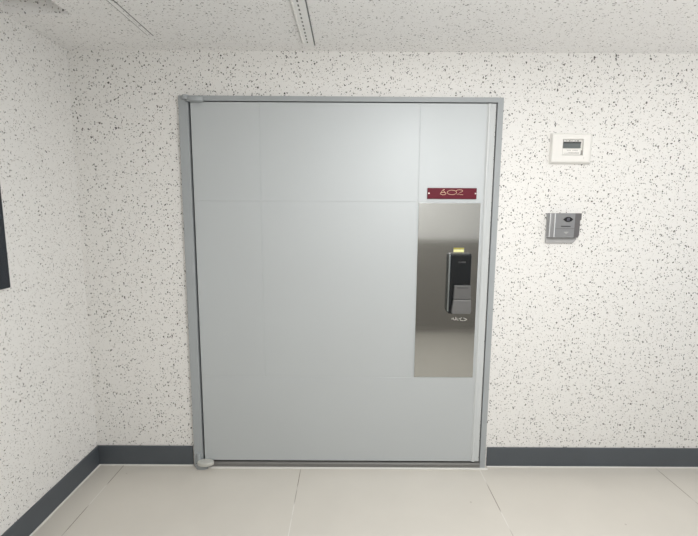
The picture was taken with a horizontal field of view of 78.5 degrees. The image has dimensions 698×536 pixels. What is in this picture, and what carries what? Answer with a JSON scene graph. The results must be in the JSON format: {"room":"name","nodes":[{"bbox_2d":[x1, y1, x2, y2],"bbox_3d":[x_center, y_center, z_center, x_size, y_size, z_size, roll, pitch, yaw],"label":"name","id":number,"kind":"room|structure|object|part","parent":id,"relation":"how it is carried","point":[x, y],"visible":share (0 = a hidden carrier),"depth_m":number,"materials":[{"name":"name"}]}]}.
{"room":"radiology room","nodes":[
{"label":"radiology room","id":0,"kind":"room"},
{"bbox_2d":[0,0,97,535],"bbox_3d":[-1.465,0.106,0.838,0.120,2.415,2.860,0,8,0],"label":"wall","id":1,"kind":"structure","parent":0,"point":[48,421],"depth_m":1.93,"materials":[{"name":"white paint"}]},
{"bbox_2d":[0,188,10,289],"bbox_3d":[-1.389,-0.145,1.435,0.030,0.528,0.549,0,8,0],"label":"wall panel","id":2,"kind":"object","parent":1,"relation":"attached to","point":[4,268],"visible":1,"depth_m":1.70,"materials":[{"name":"black metal"}]},
{"bbox_2d":[1,446,99,535],"bbox_3d":[-1.408,1.234,1.051,0.008,0.111,2.740,0,8,0],"label":"baseboard","id":3,"kind":"structure","parent":1,"relation":"attached to","point":[27,523],"depth_m":2.04,"materials":[{"name":"stone"}]},
{"bbox_2d":[4,0,697,53],"bbox_3d":[0.853,-0.987,0.754,4.742,0.200,2.980,0,8,0],"label":"ceiling","id":4,"kind":"structure","parent":0,"point":[519,26],"depth_m":1.83,"materials":[{"name":"white"}]},
{"bbox_2d":[107,0,314,46],"bbox_3d":[-0.538,-1.000,1.587,0.755,0.012,0.918,0,8,0],"label":"ceiling panel","id":5,"kind":"object","parent":4,"relation":"attached to","point":[191,21],"visible":1,"depth_m":1.78,"materials":[{"name":"white metal"}]},
{"bbox_3d":[-0.901,-1.000,1.537,0.020,0.004,0.820,0,8,0],"label":"rail","id":6,"kind":"part","parent":5,"relation":"part of","materials":[{"name":"white metal"}]},
{"bbox_3d":[-0.490,-1.062,2.013,0.532,0.004,0.004,0,8,0],"label":"trim","id":7,"kind":"part","parent":5,"relation":"part of","materials":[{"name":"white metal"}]},
{"bbox_3d":[-0.192,-1.000,1.587,0.054,0.009,0.918,0,8,0],"label":"hanging rail","id":8,"kind":"part","parent":5,"relation":"part of","materials":[{"name":"white metal"}]},
{"bbox_2d":[32,465,697,535],"bbox_3d":[0.839,1.355,1.161,4.742,0.120,3.160,0,8,0],"label":"floor","id":9,"kind":"structure","parent":0,"point":[113,500],"depth_m":2.12,"materials":[{"name":"tile"}]},
{"bbox_2d":[67,49,697,465],"bbox_3d":[0.844,0.018,2.333,4.742,2.215,0.120,0,8,0],"label":"wall","id":10,"kind":"structure","parent":0,"point":[594,341],"depth_m":2.24,"materials":[{"name":"white paint"}]},
{"bbox_2d":[97,445,193,463],"bbox_3d":[-1.145,1.052,2.405,0.536,0.111,0.008,0,8,0],"label":"baseboard","id":11,"kind":"structure","parent":10,"relation":"attached to","point":[108,454],"depth_m":2.40,"materials":[{"name":"stone"}]},
{"bbox_2d":[178,94,503,469],"bbox_3d":[-0.045,0.129,2.296,1.628,1.995,0.160,0,8,0],"label":"door","id":12,"kind":"structure","parent":10,"relation":"in","point":[322,333],"depth_m":2.26,"materials":[{"name":"grey paint"}]},
{"bbox_3d":[0.517,0.130,2.269,0.319,0.939,0.003,0,8,0],"label":"push plate","id":13,"kind":"part","parent":12,"relation":"part of","materials":[{"name":"metal"}]},
{"bbox_2d":[427,188,476,198],"bbox_3d":[0.529,-0.383,2.196,0.253,0.056,0.011,0,8,0],"label":"room sign","id":14,"kind":"object","parent":12,"relation":"attached to","point":[432,193],"visible":1,"depth_m":2.19,"materials":[{"name":"red plastic"}]},
{"bbox_2d":[453,248,463,251],"bbox_3d":[0.575,-0.094,2.237,0.055,0.023,0.001,0,8,0],"label":"sticker","id":15,"kind":"object","parent":12,"relation":"attached to","point":[455,249],"visible":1,"depth_m":2.24,"materials":[{"name":"yellow paper"}]},
{"bbox_2d":[446,253,471,313],"bbox_3d":[0.577,0.084,2.233,0.120,0.320,0.056,0,8,0],"label":"lock","id":16,"kind":"object","parent":12,"relation":"attached to","point":[458,299],"visible":1,"depth_m":2.22,"materials":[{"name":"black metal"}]},
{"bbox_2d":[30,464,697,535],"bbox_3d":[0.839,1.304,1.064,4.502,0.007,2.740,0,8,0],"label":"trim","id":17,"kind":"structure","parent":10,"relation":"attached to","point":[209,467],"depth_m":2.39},
{"bbox_2d":[545,213,581,242],"bbox_3d":[1.115,-0.206,2.223,0.169,0.156,0.037,0,8,0],"label":"intercom","id":18,"kind":"object","parent":10,"relation":"attached to","point":[560,227],"visible":1,"depth_m":2.21,"materials":[{"name":"metal"}]},
{"bbox_2d":[548,133,592,163],"bbox_3d":[1.132,-0.607,2.176,0.214,0.152,0.024,0,8,0],"label":"thermostat","id":19,"kind":"object","parent":10,"relation":"attached to","point":[564,148],"visible":1,"depth_m":2.17,"materials":[{"name":"white plastic"}]},
{"bbox_3d":[1.131,-0.592,2.174,0.093,0.031,0.008,0,8,0],"label":"label plate","id":20,"kind":"part","parent":19,"relation":"part of","materials":[{"name":"white plastic"}]},
{"bbox_2d":[486,447,697,466],"bbox_3d":[1.933,1.069,2.412,2.313,0.111,0.008,0,8,0],"label":"baseboard","id":21,"kind":"structure","parent":10,"relation":"attached to","point":[496,456],"depth_m":2.41,"materials":[{"name":"stone"}]}
]}

